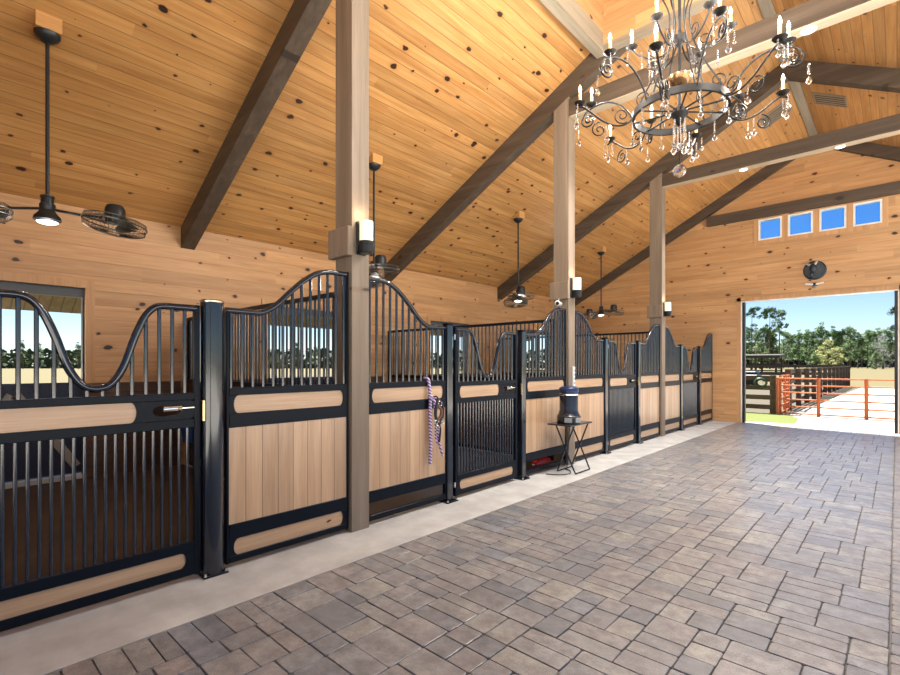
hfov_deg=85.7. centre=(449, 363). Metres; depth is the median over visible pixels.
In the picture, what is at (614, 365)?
grille
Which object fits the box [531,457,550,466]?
cylinder
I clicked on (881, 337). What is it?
bare tree
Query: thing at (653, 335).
grille
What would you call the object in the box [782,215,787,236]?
trim
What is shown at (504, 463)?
grille
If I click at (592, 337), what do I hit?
grille
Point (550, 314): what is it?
grille
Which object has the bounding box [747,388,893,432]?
gravel drive
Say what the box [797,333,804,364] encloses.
pine tree
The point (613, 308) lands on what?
ceiling fan
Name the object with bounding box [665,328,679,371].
grille
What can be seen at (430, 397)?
lead rope
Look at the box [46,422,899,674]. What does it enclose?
floor
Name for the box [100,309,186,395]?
grille
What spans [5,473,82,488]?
trim
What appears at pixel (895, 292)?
door
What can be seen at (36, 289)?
trim
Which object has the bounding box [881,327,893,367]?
pine tree
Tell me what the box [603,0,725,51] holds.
trim
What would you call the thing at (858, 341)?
pine tree
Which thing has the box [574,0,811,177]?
chandelier
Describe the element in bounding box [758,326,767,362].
pine tree
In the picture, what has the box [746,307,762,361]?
pine tree
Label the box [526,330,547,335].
trim
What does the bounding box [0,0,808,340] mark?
ceiling
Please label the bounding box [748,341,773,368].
broadleaf tree
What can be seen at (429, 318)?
trim
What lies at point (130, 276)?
wall
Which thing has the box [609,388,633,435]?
grille
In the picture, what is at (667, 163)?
rafter
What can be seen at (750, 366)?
fence
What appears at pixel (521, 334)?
gate post
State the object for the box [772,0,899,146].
ceiling
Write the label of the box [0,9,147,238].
ceiling fan
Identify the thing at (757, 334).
pine tree
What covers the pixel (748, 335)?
pine tree
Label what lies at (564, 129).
timber post
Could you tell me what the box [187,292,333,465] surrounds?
wall
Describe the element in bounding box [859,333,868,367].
pine tree
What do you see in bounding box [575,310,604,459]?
panel
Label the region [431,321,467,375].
trim
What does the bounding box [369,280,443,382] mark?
grille
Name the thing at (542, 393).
panel
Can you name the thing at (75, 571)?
grille
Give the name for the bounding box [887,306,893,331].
pine tree
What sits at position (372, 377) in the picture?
baseboard
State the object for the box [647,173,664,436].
timber post
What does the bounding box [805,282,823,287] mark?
light
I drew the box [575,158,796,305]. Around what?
rafter
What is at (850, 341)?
pine tree
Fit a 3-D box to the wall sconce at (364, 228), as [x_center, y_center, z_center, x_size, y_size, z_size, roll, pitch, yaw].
[-0.752,-1.130,4.330,0.155,0.300,0.140,0,0,43]
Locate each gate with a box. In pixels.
[0,289,199,631]
[453,327,516,495]
[608,340,635,450]
[683,346,697,427]
[776,378,893,419]
[779,374,789,413]
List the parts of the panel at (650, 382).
board panel, rail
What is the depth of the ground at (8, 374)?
65.79 m
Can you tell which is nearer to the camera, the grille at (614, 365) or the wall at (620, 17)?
the wall at (620, 17)
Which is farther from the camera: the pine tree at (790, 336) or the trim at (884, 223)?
the pine tree at (790, 336)
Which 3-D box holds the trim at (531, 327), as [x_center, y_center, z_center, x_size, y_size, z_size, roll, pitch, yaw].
[2.642,-0.420,14.360,0.022,1.340,1.580,0,0,43]
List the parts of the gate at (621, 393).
rail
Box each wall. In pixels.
[0,192,553,464]
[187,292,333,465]
[388,319,553,460]
[502,331,648,382]
[575,0,602,31]
[575,150,899,421]
[603,0,697,44]
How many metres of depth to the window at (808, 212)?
11.60 m
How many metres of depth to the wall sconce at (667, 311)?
9.97 m
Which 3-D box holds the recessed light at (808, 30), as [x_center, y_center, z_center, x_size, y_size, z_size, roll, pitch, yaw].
[3.914,-3.640,5.294,0.156,0.013,0.156,0,0,43]
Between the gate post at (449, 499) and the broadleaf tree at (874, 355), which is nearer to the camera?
the gate post at (449, 499)
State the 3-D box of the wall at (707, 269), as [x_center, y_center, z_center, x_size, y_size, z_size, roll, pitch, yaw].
[7.178,-1.967,12.805,8.800,6.934,0.160,0,0,43]
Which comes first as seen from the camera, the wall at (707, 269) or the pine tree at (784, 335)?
the wall at (707, 269)
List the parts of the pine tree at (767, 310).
crown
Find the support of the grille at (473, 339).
attached to the gate at (467, 391)
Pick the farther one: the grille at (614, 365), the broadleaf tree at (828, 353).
the broadleaf tree at (828, 353)
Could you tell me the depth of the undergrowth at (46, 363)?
172.24 m
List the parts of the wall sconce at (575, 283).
plate, lamp shade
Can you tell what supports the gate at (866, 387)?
on the gravel drive
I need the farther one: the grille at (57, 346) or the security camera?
the security camera
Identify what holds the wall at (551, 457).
on the floor at (51, 644)
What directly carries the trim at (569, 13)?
attached to the wall at (593, 8)
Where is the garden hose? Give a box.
[753,377,767,387]
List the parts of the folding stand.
leg frame, leg frame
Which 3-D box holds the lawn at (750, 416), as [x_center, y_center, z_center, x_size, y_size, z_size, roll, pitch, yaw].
[5.719,1.656,16.461,10.100,0.300,3.240,0,0,43]
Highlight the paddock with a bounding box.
[270,375,858,414]
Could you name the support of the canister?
on the folding stand
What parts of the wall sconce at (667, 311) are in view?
lamp shade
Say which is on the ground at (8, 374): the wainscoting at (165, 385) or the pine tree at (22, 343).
the pine tree at (22, 343)
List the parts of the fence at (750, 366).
rail, rail, rail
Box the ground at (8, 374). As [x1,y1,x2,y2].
[2,367,893,482]
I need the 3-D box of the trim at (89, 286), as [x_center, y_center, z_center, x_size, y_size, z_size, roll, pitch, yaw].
[-5.226,-0.420,5.823,0.022,1.340,1.580,0,0,43]
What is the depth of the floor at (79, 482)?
4.60 m
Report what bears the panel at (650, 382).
on the floor at (51, 644)
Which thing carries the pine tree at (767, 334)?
on the ground at (8, 374)
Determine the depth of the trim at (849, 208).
10.97 m
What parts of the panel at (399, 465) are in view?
plate, board panel, rail, plate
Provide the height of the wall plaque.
0.463 m
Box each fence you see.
[460,364,844,384]
[746,375,775,413]
[785,366,849,409]
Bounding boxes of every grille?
[0,296,88,400]
[0,428,188,588]
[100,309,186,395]
[190,297,333,384]
[229,274,344,387]
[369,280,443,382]
[391,322,550,376]
[457,399,512,473]
[458,331,485,381]
[488,335,512,380]
[526,310,563,376]
[575,313,602,374]
[609,342,620,375]
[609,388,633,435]
[622,344,633,374]
[641,326,658,372]
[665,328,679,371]
[683,348,689,372]
[683,382,696,417]
[690,349,696,371]
[701,335,711,370]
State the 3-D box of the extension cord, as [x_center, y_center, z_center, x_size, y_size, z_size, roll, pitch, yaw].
[1.656,0.925,6.829,0.245,1.183,0.844,0,0,39]
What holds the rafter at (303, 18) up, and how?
attached to the ceiling at (146, 95)
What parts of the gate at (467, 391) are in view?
plate, plate, rail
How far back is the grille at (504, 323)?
8.63 m
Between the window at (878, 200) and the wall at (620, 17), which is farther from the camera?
the window at (878, 200)
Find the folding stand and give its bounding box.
[547,421,591,474]
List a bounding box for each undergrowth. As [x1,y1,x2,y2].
[2,348,544,368]
[746,342,893,366]
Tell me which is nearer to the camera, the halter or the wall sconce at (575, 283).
the halter
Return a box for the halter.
[433,396,444,441]
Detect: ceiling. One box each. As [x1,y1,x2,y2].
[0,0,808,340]
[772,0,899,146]
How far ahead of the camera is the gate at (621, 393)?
8.64 m
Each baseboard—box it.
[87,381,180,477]
[236,376,381,382]
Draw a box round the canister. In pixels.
[557,386,580,423]
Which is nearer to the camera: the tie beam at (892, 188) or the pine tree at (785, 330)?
the tie beam at (892, 188)
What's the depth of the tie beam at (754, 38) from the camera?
5.64 m
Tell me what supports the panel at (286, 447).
on the floor at (51, 644)
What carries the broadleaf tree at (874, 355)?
on the ground at (8, 374)
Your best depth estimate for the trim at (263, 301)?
8.15 m
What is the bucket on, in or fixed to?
hanging from the wall at (331, 294)
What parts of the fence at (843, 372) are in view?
fence post, fence post, rail, fence post, rail, rail, rail, fence post, fence post, fence post, fence post, fence post, fence post, fence post, fence post, fence post, fence post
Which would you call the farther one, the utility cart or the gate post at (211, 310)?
the utility cart
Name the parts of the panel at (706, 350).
rail, frame, board panel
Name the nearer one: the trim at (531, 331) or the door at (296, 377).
the door at (296, 377)
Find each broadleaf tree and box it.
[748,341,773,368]
[807,352,822,364]
[815,339,843,364]
[829,347,847,364]
[868,351,884,368]
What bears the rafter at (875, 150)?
attached to the ceiling at (871, 38)
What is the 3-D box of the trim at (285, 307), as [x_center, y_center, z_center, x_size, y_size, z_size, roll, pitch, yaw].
[-2.681,0.225,8.740,0.090,2.430,1.380,0,0,43]
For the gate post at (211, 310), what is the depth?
3.42 m
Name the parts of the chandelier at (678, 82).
arm, arm, arm, arm, arm, scroll rod, arm, arm, scroll rod, arm, arm, scroll rod, drop chain, stem, lamp shade, arm, arm, scroll rod, scroll rod, arm, arm, scroll rod, arm, arm, arm, arm, arm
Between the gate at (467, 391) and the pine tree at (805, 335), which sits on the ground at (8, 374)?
the pine tree at (805, 335)
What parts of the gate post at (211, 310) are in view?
strike plate, plate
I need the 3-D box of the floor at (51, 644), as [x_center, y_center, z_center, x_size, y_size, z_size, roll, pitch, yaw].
[0.288,1.600,8.302,4.770,0.200,15.800,0,0,43]
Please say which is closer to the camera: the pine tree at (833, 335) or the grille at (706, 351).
the grille at (706, 351)
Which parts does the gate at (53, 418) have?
rail, plate, plate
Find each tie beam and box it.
[569,0,897,120]
[662,114,899,188]
[706,181,899,226]
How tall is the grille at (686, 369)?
0.590 m
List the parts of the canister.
grey panel, lid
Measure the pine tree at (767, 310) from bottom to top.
19.721 m
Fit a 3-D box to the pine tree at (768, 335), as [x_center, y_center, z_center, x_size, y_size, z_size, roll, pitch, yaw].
[140.472,-6.690,211.550,6.795,16.896,6.528,0,0,-18]
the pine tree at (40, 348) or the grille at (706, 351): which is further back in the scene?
the pine tree at (40, 348)
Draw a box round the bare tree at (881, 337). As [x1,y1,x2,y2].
[871,333,893,368]
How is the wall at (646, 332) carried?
on the floor at (51, 644)
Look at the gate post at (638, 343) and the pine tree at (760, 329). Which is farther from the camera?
the pine tree at (760, 329)
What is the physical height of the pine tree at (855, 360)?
15.729 m
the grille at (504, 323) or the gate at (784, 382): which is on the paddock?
the gate at (784, 382)
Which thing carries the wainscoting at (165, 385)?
attached to the wall at (130, 276)
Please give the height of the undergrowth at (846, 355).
13.149 m
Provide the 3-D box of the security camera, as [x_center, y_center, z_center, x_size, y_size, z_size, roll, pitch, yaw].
[1.608,-0.936,7.200,0.086,0.152,0.131,0,0,43]
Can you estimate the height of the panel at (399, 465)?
2.291 m
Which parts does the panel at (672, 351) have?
frame, board panel, rail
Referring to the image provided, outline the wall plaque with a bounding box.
[803,260,826,279]
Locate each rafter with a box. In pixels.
[181,0,331,249]
[384,42,634,281]
[497,64,787,299]
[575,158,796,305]
[787,60,899,92]
[835,142,899,161]
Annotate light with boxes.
[800,25,816,35]
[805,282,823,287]
[834,145,845,148]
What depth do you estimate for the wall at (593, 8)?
6.48 m
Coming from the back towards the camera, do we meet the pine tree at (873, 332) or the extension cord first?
the pine tree at (873, 332)
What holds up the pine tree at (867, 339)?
on the ground at (8, 374)
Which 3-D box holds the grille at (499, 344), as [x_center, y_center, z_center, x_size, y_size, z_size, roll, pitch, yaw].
[0.629,-0.095,6.024,0.025,0.590,0.496,0,0,43]
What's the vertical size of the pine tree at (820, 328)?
16.696 m
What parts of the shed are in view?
shed rail, shed post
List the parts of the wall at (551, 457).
board panel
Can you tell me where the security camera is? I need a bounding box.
[555,299,561,305]
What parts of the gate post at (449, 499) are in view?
plate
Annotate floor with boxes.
[0,420,736,674]
[5,464,192,585]
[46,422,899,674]
[369,447,533,513]
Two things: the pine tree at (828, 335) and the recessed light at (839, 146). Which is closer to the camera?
the recessed light at (839, 146)
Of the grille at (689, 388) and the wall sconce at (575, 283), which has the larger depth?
the grille at (689, 388)
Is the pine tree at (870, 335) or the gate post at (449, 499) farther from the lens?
the pine tree at (870, 335)
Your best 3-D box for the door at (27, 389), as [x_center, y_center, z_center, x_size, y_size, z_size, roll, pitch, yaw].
[-5.306,0.828,5.896,0.065,1.175,1.336,0,0,43]
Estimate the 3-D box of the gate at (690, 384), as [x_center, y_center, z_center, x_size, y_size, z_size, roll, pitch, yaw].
[5.696,0.528,11.504,0.070,1.883,1.210,0,0,43]
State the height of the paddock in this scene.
0.300 m
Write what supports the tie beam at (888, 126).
attached to the timber post at (657, 192)
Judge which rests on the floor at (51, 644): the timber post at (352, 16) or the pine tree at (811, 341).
the timber post at (352, 16)
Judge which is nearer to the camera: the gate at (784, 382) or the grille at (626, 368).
the grille at (626, 368)
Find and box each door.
[2,382,81,481]
[270,377,331,384]
[742,291,897,432]
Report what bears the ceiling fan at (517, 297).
hanging from the ceiling at (146, 95)
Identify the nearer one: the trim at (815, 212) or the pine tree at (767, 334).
the trim at (815, 212)
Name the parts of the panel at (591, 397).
board panel, rail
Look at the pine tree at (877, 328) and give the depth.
184.61 m
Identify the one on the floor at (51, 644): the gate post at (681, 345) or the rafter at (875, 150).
the gate post at (681, 345)
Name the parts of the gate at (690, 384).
rail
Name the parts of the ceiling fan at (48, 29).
blade, arm, arm, blade, blade, blade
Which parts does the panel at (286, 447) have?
plate, plate, rail, board panel, plate, plate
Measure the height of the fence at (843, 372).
1.440 m
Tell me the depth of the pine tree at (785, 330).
211.13 m
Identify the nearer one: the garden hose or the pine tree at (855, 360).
the garden hose
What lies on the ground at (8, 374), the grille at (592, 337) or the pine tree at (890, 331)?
the pine tree at (890, 331)
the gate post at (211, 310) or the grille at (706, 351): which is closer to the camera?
the gate post at (211, 310)
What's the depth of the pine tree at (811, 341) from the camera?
198.00 m
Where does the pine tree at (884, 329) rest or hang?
on the ground at (8, 374)
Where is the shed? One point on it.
(755, 356)
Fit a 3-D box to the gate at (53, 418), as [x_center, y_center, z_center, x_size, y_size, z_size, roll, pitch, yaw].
[-2.172,0.528,2.967,0.070,1.883,1.210,0,0,43]
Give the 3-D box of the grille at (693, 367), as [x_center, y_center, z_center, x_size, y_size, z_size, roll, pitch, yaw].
[5.875,-0.095,11.716,0.025,0.590,0.496,0,0,43]
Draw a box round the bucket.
[181,427,192,442]
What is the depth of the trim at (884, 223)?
11.21 m
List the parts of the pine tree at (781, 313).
crown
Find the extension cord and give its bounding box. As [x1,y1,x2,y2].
[546,427,570,474]
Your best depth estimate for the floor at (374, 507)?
5.52 m
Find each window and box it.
[758,216,781,240]
[788,211,812,235]
[819,205,845,231]
[853,199,881,226]
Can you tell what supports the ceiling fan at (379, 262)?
hanging from the ceiling at (146, 95)
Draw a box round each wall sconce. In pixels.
[356,220,373,255]
[570,277,581,297]
[663,302,671,316]
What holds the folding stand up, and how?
on the floor at (51, 644)
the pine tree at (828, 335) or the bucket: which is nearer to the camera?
the bucket
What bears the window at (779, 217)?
in the wall at (707, 269)
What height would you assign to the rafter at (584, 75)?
3.662 m
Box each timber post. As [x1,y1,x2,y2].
[328,0,368,532]
[550,97,574,465]
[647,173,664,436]
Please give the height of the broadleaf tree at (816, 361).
5.595 m
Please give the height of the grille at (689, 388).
0.800 m
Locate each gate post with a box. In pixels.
[197,299,228,579]
[439,323,457,503]
[514,330,529,479]
[601,337,611,453]
[635,340,643,443]
[678,344,684,430]
[696,346,702,424]
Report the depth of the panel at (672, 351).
10.57 m
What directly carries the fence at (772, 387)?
on the ground at (8, 374)
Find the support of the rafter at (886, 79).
attached to the ceiling at (871, 38)
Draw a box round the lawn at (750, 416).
[746,412,798,423]
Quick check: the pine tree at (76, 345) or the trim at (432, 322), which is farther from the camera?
the pine tree at (76, 345)
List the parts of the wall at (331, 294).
board panel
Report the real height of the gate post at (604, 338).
1.945 m
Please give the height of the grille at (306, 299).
0.885 m
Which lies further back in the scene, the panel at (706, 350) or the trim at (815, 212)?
the panel at (706, 350)
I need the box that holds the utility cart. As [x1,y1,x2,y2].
[746,371,761,384]
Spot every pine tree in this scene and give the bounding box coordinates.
[21,340,30,368]
[31,343,43,361]
[72,342,80,368]
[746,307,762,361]
[746,328,754,362]
[747,327,761,359]
[757,327,774,362]
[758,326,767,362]
[760,306,779,368]
[765,330,778,362]
[765,335,778,362]
[771,310,788,368]
[777,332,790,367]
[780,330,791,367]
[782,332,796,367]
[789,330,808,367]
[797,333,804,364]
[800,329,814,367]
[800,329,816,367]
[808,331,819,364]
[810,322,831,359]
[823,332,834,360]
[830,326,840,362]
[830,334,839,362]
[832,328,849,364]
[841,327,858,368]
[842,331,857,365]
[848,335,863,367]
[851,332,866,367]
[858,329,876,367]
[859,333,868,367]
[862,335,877,367]
[864,330,880,365]
[868,327,888,367]
[877,328,891,367]
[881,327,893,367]
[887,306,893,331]
[887,331,893,367]
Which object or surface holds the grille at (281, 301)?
attached to the panel at (286, 447)
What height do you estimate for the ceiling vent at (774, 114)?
0.275 m
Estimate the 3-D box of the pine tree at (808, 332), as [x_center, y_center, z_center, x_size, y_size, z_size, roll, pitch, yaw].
[152.719,-6.670,206.253,6.511,16.854,6.778,0,0,-16]
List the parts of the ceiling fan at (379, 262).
blade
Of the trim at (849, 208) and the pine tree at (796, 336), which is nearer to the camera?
the trim at (849, 208)
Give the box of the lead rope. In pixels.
[423,376,443,464]
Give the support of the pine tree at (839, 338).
on the ground at (8, 374)
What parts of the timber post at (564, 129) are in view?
power strip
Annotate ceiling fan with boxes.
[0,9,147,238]
[369,153,399,287]
[503,210,534,307]
[579,246,624,319]
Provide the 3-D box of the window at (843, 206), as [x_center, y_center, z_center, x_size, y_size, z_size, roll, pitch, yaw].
[8.859,-3.350,11.222,0.490,0.520,0.130,0,0,43]
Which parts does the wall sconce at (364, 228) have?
plate, lamp shade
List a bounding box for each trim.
[0,272,94,382]
[0,281,83,473]
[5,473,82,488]
[261,299,331,378]
[270,307,331,317]
[427,316,472,374]
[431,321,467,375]
[526,326,547,330]
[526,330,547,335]
[539,0,604,58]
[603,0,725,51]
[737,285,899,433]
[754,197,887,244]
[757,0,817,136]
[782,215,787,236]
[813,210,818,232]
[846,204,852,227]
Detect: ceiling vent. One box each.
[759,99,792,129]
[811,92,847,107]
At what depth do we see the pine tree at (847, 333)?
208.88 m
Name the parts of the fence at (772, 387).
rail, rail, rail, rail, fence post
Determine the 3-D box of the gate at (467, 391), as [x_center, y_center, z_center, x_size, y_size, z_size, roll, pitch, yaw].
[0.451,0.528,5.813,0.070,1.883,1.210,0,0,43]
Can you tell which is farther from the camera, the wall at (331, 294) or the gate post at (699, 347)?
the gate post at (699, 347)
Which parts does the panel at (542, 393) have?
board panel, rail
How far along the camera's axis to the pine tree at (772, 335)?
168.13 m
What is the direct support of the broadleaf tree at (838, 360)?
on the ground at (8, 374)
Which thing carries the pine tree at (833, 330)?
on the ground at (8, 374)
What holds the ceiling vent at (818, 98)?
in the ceiling at (871, 38)
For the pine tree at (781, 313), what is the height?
18.971 m
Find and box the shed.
[746,354,785,371]
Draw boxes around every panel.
[224,269,347,564]
[369,276,445,521]
[526,308,565,474]
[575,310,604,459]
[641,324,659,439]
[665,325,680,432]
[701,333,711,421]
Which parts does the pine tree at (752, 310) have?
crown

